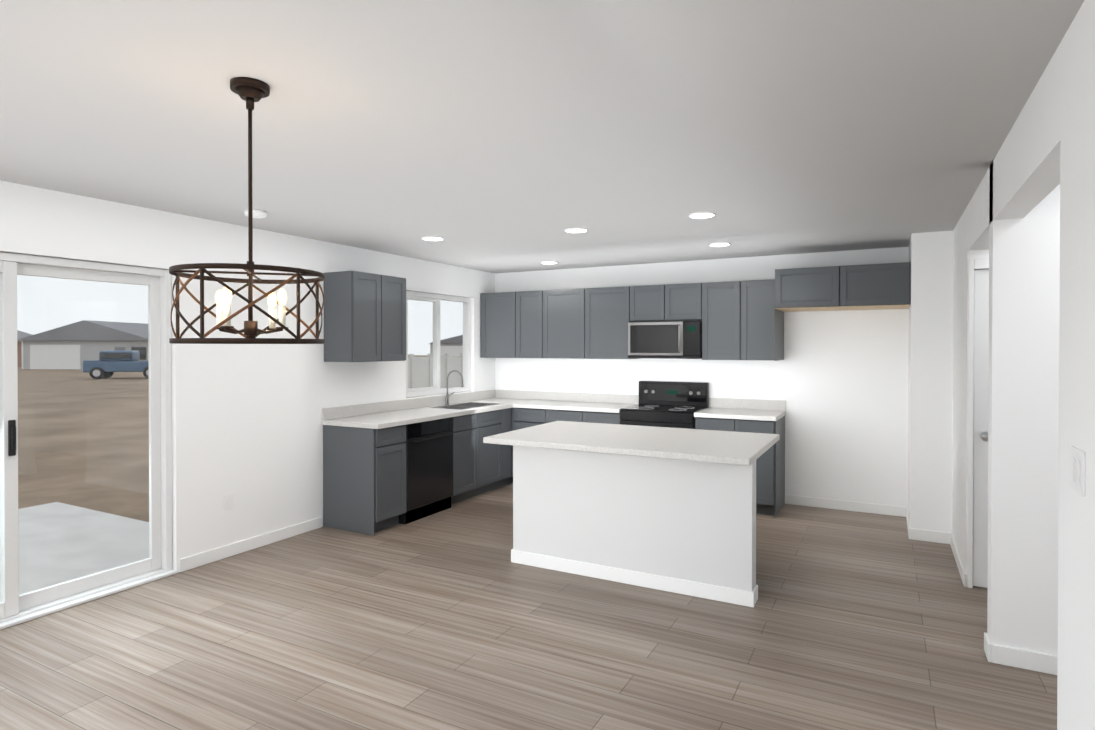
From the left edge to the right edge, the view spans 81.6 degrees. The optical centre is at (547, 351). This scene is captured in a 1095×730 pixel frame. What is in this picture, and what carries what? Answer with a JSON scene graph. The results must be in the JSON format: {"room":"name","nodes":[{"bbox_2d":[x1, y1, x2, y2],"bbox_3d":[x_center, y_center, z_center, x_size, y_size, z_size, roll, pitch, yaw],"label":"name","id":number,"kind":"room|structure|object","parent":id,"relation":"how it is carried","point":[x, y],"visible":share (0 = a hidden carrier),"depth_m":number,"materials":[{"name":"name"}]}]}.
{"room":"kitchen","nodes":[
{"label":"kitchen","id":0,"kind":"room"},
{"bbox_2d":[0,180,494,572],"bbox_3d":[-2.831,0.288,3.874,0.150,2.440,9.300,0,0,28],"label":"wall","id":1,"kind":"structure","parent":0,"point":[247,429],"depth_m":4.72,"materials":[{"name":"white paint"}]},
{"bbox_2d":[0,252,176,629],"bbox_3d":[-2.991,0.482,3.536,0.139,2.056,1.782,0,0,28],"label":"sliding door","id":2,"kind":"structure","parent":1,"relation":"in","point":[16,608],"depth_m":3.87,"materials":[{"name":"white plastic"}]},
{"bbox_2d":[179,517,321,571],"bbox_3d":[-2.216,1.456,4.861,0.013,0.090,1.225,0,0,28],"label":"baseboard","id":3,"kind":"structure","parent":1,"relation":"attached to","point":[190,562],"depth_m":4.76,"materials":[{"name":"white wood"}]},
{"bbox_2d":[324,271,387,361],"bbox_3d":[-1.669,-0.294,5.511,0.345,0.760,0.389,0,0,28],"label":"upper cabinet","id":4,"kind":"object","parent":1,"relation":"attached to","point":[364,317],"depth_m":5.37,"materials":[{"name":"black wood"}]},
{"bbox_2d":[388,276,405,360],"bbox_3d":[-1.541,-0.295,5.750,0.345,0.760,0.390,0,0,28],"label":"upper cabinet","id":5,"kind":"object","parent":1,"relation":"attached to","point":[396,285],"depth_m":5.73,"materials":[{"name":"grey wood"}]},
{"bbox_2d":[406,291,470,396],"bbox_3d":[-1.210,-0.079,6.914,0.080,1.082,1.177,0,0,28],"label":"window","id":6,"kind":"structure","parent":1,"relation":"in","point":[435,299],"depth_m":6.90,"materials":[{"name":"white plastic"}]},
{"bbox_2d":[0,482,1056,729],"bbox_3d":[0.132,1.549,2.299,6.870,0.060,9.300,0,0,28],"label":"floor","id":7,"kind":"structure","parent":0,"point":[454,616],"depth_m":3.26,"materials":[{"name":"brown wood"}]},
{"bbox_2d":[323,425,405,535],"bbox_3d":[-1.566,1.061,5.447,0.596,0.872,0.380,0,0,28],"label":"base cabinet","id":8,"kind":"object","parent":7,"relation":"on","point":[364,480],"depth_m":5.28,"materials":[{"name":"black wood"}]},
{"bbox_2d":[399,417,452,523],"bbox_3d":[-1.286,1.059,5.889,0.580,0.869,0.656,0,0,28],"label":"dishwasher","id":9,"kind":"object","parent":7,"relation":"on","point":[429,468],"visible":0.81,"depth_m":5.73,"materials":[{"name":"black metal"}]},
{"bbox_2d":[451,420,510,503],"bbox_3d":[-0.916,1.139,6.663,0.596,0.700,1.048,0,0,28],"label":"base cabinet","id":10,"kind":"object","parent":7,"relation":"on","point":[479,467],"depth_m":6.44,"materials":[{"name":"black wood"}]},
{"bbox_2d":[463,408,510,419],"bbox_3d":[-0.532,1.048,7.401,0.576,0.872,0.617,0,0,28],"label":"base cabinet","id":11,"kind":"object","parent":7,"relation":"on","point":[502,414],"depth_m":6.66,"materials":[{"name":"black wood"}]},
{"bbox_2d":[322,370,521,428],"bbox_3d":[-1.005,0.488,6.458,0.630,0.579,2.717,0,0,28],"label":"countertop","id":12,"kind":"structure","parent":11,"relation":"on","point":[381,415],"depth_m":6.13,"materials":[{"name":"white stone"}]},
{"bbox_2d":[445,370,463,404],"bbox_3d":[-0.979,0.386,6.845,0.242,0.379,0.141,0,0,28],"label":"faucet","id":13,"kind":"object","parent":12,"relation":"on","point":[448,398],"depth_m":6.84,"materials":[{"name":"silver metal"}]},
{"bbox_2d":[429,402,498,409],"bbox_3d":[-0.865,0.675,6.738,0.418,0.202,0.738,0,0,28],"label":"sink","id":14,"kind":"object","parent":12,"relation":"in","point":[467,405],"depth_m":6.84,"materials":[{"name":"silver metal"}]},
{"bbox_2d":[511,408,550,482],"bbox_3d":[-0.053,1.049,7.156,0.500,0.872,0.596,0,0,28],"label":"base cabinet","id":15,"kind":"object","parent":7,"relation":"on","point":[521,418],"depth_m":6.92,"materials":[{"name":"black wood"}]},
{"bbox_2d":[514,391,638,412],"bbox_3d":[0.312,0.544,6.928,1.249,0.140,0.647,0,0,28],"label":"countertop","id":16,"kind":"structure","parent":15,"relation":"on","point":[591,402],"depth_m":7.05,"materials":[{"name":"white stone"}]},
{"bbox_2d":[551,410,586,421],"bbox_3d":[0.309,1.051,6.963,0.559,0.872,0.596,0,0,28],"label":"base cabinet","id":17,"kind":"object","parent":7,"relation":"on","point":[556,415],"depth_m":6.67,"materials":[{"name":"grey wood"}]},
{"bbox_2d":[587,411,619,423],"bbox_3d":[0.663,1.052,6.774,0.481,0.872,0.596,0,0,28],"label":"base cabinet","id":18,"kind":"object","parent":7,"relation":"on","point":[592,417],"depth_m":6.49,"materials":[{"name":"grey wood"}]},
{"bbox_2d":[511,445,772,606],"bbox_3d":[0.679,1.068,4.506,1.677,0.871,0.862,0,0,28],"label":"kitchen island","id":19,"kind":"object","parent":7,"relation":"on","point":[668,509],"depth_m":4.07,"materials":[{"name":"white paint"}]},
{"bbox_2d":[483,421,778,464],"bbox_3d":[0.607,0.612,4.459,1.786,0.040,1.130,0,0,28],"label":"island countertop","id":20,"kind":"structure","parent":19,"relation":"on","point":[715,447],"depth_m":4.23,"materials":[{"name":"white stone"}]},
{"bbox_2d":[620,381,708,428],"bbox_3d":[1.183,0.905,6.434,0.746,1.170,0.684,0,0,28],"label":"range","id":21,"kind":"object","parent":7,"relation":"on","point":[671,404],"visible":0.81,"depth_m":6.52,"materials":[{"name":"black metal"}]},
{"bbox_2d":[695,417,742,431],"bbox_3d":[1.732,1.056,6.202,0.432,0.872,0.596,0,0,28],"label":"base cabinet","id":22,"kind":"object","parent":7,"relation":"on","point":[736,425],"depth_m":5.93,"materials":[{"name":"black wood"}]},
{"bbox_2d":[694,398,785,420],"bbox_3d":[1.862,0.550,6.111,0.742,0.140,0.627,0,0,28],"label":"countertop","id":23,"kind":"structure","parent":22,"relation":"on","point":[724,408],"depth_m":6.23,"materials":[{"name":"white stone"}]},
{"bbox_2d":[743,416,784,516],"bbox_3d":[2.003,1.057,6.057,0.421,0.872,0.596,0,0,28],"label":"base cabinet","id":24,"kind":"object","parent":7,"relation":"on","point":[770,466],"depth_m":5.77,"materials":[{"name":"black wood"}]},
{"bbox_2d":[0,0,1083,272],"bbox_3d":[0.132,-0.961,2.281,6.870,0.080,9.300,0,0,28],"label":"ceiling","id":25,"kind":"structure","parent":0,"point":[498,136],"depth_m":2.49,"materials":[{"name":"grey paint"}]},
{"bbox_2d":[169,77,324,343],"bbox_3d":[-1.025,-0.474,2.189,0.484,0.893,0.484,0,0,28],"label":"chandelier","id":26,"kind":"object","parent":25,"relation":"hanging from","point":[249,91],"visible":1,"depth_m":2.15,"materials":[{"name":"brown metal"}]},
{"bbox_2d":[244,209,266,217],"bbox_3d":[-1.949,-0.916,4.233,0.140,0.037,0.140,0,0,28],"label":"recessed light","id":27,"kind":"object","parent":25,"relation":"attached to","point":[259,214],"visible":0.77,"depth_m":4.19,"materials":[{"name":"white plastic"}]},
{"bbox_2d":[421,236,443,240],"bbox_3d":[-0.954,-0.939,5.266,0.186,0.016,0.186,0,0,28],"label":"recessed light","id":28,"kind":"object","parent":25,"relation":"in","point":[431,238],"visible":0.94,"depth_m":5.25,"materials":[{"name":"white plastic"}]},
{"bbox_2d":[540,261,557,263],"bbox_3d":[0.018,-0.950,6.765,0.186,0.016,0.186,0,0,28],"label":"recessed light","id":29,"kind":"object","parent":25,"relation":"in","point":[548,262],"visible":0.88,"depth_m":6.74,"materials":[{"name":"white plastic"}]},
{"bbox_2d":[564,228,587,232],"bbox_3d":[0.222,-0.936,4.898,0.186,0.016,0.186,0,0,28],"label":"recessed light","id":30,"kind":"object","parent":25,"relation":"in","point":[575,230],"visible":0.92,"depth_m":4.89,"materials":[{"name":"white plastic"}]},
{"bbox_2d":[688,212,715,218],"bbox_3d":[1.056,-0.932,4.338,0.186,0.016,0.186,0,0,28],"label":"recessed light","id":31,"kind":"object","parent":25,"relation":"in","point":[700,215],"visible":0.96,"depth_m":4.33,"materials":[{"name":"white plastic"}]},
{"bbox_2d":[709,242,730,246],"bbox_3d":[1.515,-0.941,5.578,0.186,0.016,0.186,0,0,28],"label":"recessed light","id":32,"kind":"object","parent":25,"relation":"in","point":[722,244],"visible":0.9,"depth_m":5.56,"materials":[{"name":"white plastic"}]},
{"bbox_2d":[495,247,908,506],"bbox_3d":[1.518,0.268,6.737,4.820,2.440,0.150,0,0,28],"label":"wall","id":33,"kind":"structure","parent":0,"point":[837,381],"depth_m":6.12,"materials":[{"name":"white paint"}]},
{"bbox_2d":[480,292,519,357],"bbox_3d":[-0.477,-0.308,7.516,0.556,0.760,0.346,0,0,28],"label":"upper cabinet","id":34,"kind":"object","parent":33,"relation":"attached to","point":[499,312],"depth_m":7.36,"materials":[{"name":"grey wood"}]},
{"bbox_2d":[520,290,547,357],"bbox_3d":[-0.130,-0.306,7.330,0.469,0.760,0.346,0,0,28],"label":"upper cabinet","id":35,"kind":"object","parent":33,"relation":"attached to","point":[533,304],"depth_m":7.15,"materials":[{"name":"grey wood"}]},
{"bbox_2d":[548,288,591,358],"bbox_3d":[0.253,-0.305,7.125,0.639,0.760,0.346,0,0,28],"label":"upper cabinet","id":36,"kind":"object","parent":33,"relation":"attached to","point":[569,310],"depth_m":6.94,"materials":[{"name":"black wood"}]},
{"bbox_2d":[592,286,639,358],"bbox_3d":[0.682,-0.303,6.895,0.572,0.760,0.346,0,0,28],"label":"upper cabinet","id":37,"kind":"object","parent":33,"relation":"attached to","point":[611,306],"depth_m":6.71,"materials":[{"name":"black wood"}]},
{"bbox_2d":[632,284,671,321],"bbox_3d":[1.125,-0.497,6.657,0.432,0.370,0.346,0,0,28],"label":"upper cabinet","id":38,"kind":"object","parent":33,"relation":"attached to","point":[650,303],"depth_m":6.50,"materials":[{"name":"grey wood"}]},
{"bbox_2d":[628,321,701,358],"bbox_3d":[1.244,-0.116,6.540,0.746,0.370,0.438,0,0,28],"label":"microwave","id":39,"kind":"object","parent":38,"relation":"attached to","point":[675,340],"visible":0.96,"depth_m":6.37,"materials":[{"name":"black"}]},
{"bbox_2d":[672,283,703,321],"bbox_3d":[1.409,-0.496,6.505,0.431,0.370,0.346,0,0,28],"label":"upper cabinet","id":40,"kind":"object","parent":33,"relation":"attached to","point":[687,299],"depth_m":6.32,"materials":[{"name":"grey wood"}]},
{"bbox_2d":[702,281,747,359],"bbox_3d":[1.790,-0.299,6.303,0.433,0.760,0.346,0,0,28],"label":"upper cabinet","id":41,"kind":"object","parent":33,"relation":"attached to","point":[725,324],"depth_m":6.15,"materials":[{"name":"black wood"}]},
{"bbox_2d":[748,279,783,360],"bbox_3d":[2.057,-0.298,6.160,0.409,0.760,0.346,0,0,28],"label":"upper cabinet","id":42,"kind":"object","parent":33,"relation":"attached to","point":[765,324],"depth_m":5.99,"materials":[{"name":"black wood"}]},
{"bbox_2d":[772,266,847,311],"bbox_3d":[2.432,-0.563,5.805,0.583,0.346,0.616,0,0,28],"label":"upper cabinet","id":43,"kind":"object","parent":33,"relation":"attached to","point":[814,288],"depth_m":5.54,"materials":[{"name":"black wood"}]},
{"bbox_2d":[785,494,902,516],"bbox_3d":[2.789,1.448,5.972,1.050,0.090,0.013,0,0,28],"label":"baseboard","id":44,"kind":"structure","parent":33,"relation":"attached to","point":[789,499],"depth_m":5.96,"materials":[{"name":"white wood"}]},
{"bbox_2d":[848,262,909,309],"bbox_3d":[2.849,-0.561,5.582,0.580,0.346,0.616,0,0,28],"label":"upper cabinet","id":45,"kind":"object","parent":33,"relation":"attached to","point":[887,285],"depth_m":5.29,"materials":[{"name":"grey wood"}]},
{"bbox_2d":[908,230,952,532],"bbox_3d":[3.254,0.278,5.298,0.400,2.440,0.750,0,0,28],"label":"wall","id":46,"kind":"structure","parent":0,"point":[930,361],"depth_m":5.00,"materials":[{"name":"white paint"}]},
{"bbox_2d":[903,507,914,539],"bbox_3d":[3.061,1.452,5.385,0.017,0.090,0.733,0,0,28],"label":"baseboard","id":47,"kind":"structure","parent":46,"relation":"attached to","point":[911,531],"depth_m":5.12,"materials":[{"name":"white wood"}]},
{"bbox_2d":[972,250,983,258],"bbox_3d":[3.553,0.289,3.658,1.867,2.440,0.120,0,0,28],"label":"wall","id":48,"kind":"structure","parent":0,"point":[976,254],"depth_m":4.03,"materials":[{"name":"white paint"}]},
{"bbox_2d":[967,258,988,587],"bbox_3d":[3.105,0.460,3.890,0.895,2.095,0.136,0,0,28],"label":"door frame","id":49,"kind":"structure","parent":48,"relation":"attached to","point":[978,264],"depth_m":4.03,"materials":[{"name":"white wood"}]},
{"bbox_2d":[973,269,988,587],"bbox_3d":[3.066,0.491,3.846,0.801,2.019,0.104,0,0,28],"label":"hall door","id":50,"kind":"structure","parent":48,"relation":"in","point":[980,429],"depth_m":4.03,"materials":[{"name":"white paint"}]},
{"bbox_2d":[984,162,1059,655],"bbox_3d":[3.024,0.296,2.694,1.890,2.440,0.120,0,0,28],"label":"wall","id":51,"kind":"structure","parent":0,"point":[1022,255],"depth_m":3.03,"materials":[{"name":"white paint"}]},
{"bbox_2d":[984,638,1057,674],"bbox_3d":[2.992,1.472,2.643,1.913,0.090,0.013,0,0,28],"label":"baseboard","id":52,"kind":"structure","parent":51,"relation":"attached to","point":[1023,659],"depth_m":3.03,"materials":[{"name":"white wood"}]},
{"bbox_2d":[952,0,1094,729],"bbox_3d":[1.256,0.306,1.264,0.120,2.440,8.250,0,0,28],"label":"wall","id":53,"kind":"structure","parent":0,"point":[1047,147],"depth_m":1.80,"materials":[{"name":"white paint"}]},
{"bbox_2d":[947,532,965,586],"bbox_3d":[2.906,1.459,4.499,0.013,0.090,1.003,0,0,28],"label":"baseboard","id":54,"kind":"structure","parent":53,"relation":"attached to","point":[950,540],"depth_m":4.43,"materials":[{"name":"white wood"}]},
{"bbox_2d":[1070,446,1085,495],"bbox_3d":[1.408,0.316,1.687,0.011,0.115,0.120,0,0,28],"label":"light switch","id":55,"kind":"object","parent":53,"relation":"attached to","point":[1077,465],"visible":1,"depth_m":1.66,"materials":[{"name":"white plastic"}]},
{"label":"outside","id":56,"kind":"structure","parent":0,"visible":0},
{"bbox_2d":[18,355,426,521],"bbox_3d":[-64.180,1.772,58.810,159.849,0.200,210.000,0,0,28],"label":"ground","id":57,"kind":"structure","parent":56,"point":[119,483],"depth_m":14.08,"materials":[{"name":"brown soil"}]},
{"bbox_2d":[17,330,31,366],"bbox_3d":[-61.048,-0.668,64.489,12.800,4.600,11.800,0,0,1],"label":"house","id":58,"kind":"structure","parent":57,"relation":"on","point":[19,355],"depth_m":66.20,"materials":[{"name":"brown"}]},
{"bbox_2d":[0,502,148,601],"bbox_3d":[-4.617,1.812,4.046,3.149,0.490,4.000,0,0,28],"label":"patio","id":59,"kind":"structure","parent":57,"relation":"on","point":[139,551],"depth_m":5.15,"materials":[{"name":"concrete"}]},
{"bbox_2d":[17,320,147,368],"bbox_3d":[-43.135,-0.672,65.116,13.300,4.600,11.800,0,0,1],"label":"house","id":60,"kind":"structure","parent":57,"relation":"on","point":[70,329],"depth_m":59.60,"materials":[{"name":"grey"}]},
{"bbox_2d":[82,351,148,378],"bbox_3d":[-28.056,0.862,42.432,4.720,1.850,2.000,0,0,-19],"label":"truck","id":61,"kind":"object","parent":57,"relation":"on","point":[108,363],"depth_m":41.48,"materials":[{"name":"blue paint"}]},
{"bbox_2d":[408,353,462,388],"bbox_3d":[-2.475,1.001,18.403,0.100,1.910,15.050,0,0,28],"label":"fence","id":62,"kind":"object","parent":57,"relation":"on","point":[445,371],"depth_m":17.08,"materials":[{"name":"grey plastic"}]},
{"bbox_2d":[428,335,462,355],"bbox_3d":[-13.814,-1.020,114.639,14.800,4.600,11.800,0,0,-8],"label":"house","id":63,"kind":"structure","parent":57,"relation":"on","point":[451,345],"depth_m":108.56,"materials":[{"name":"grey"}]}
]}

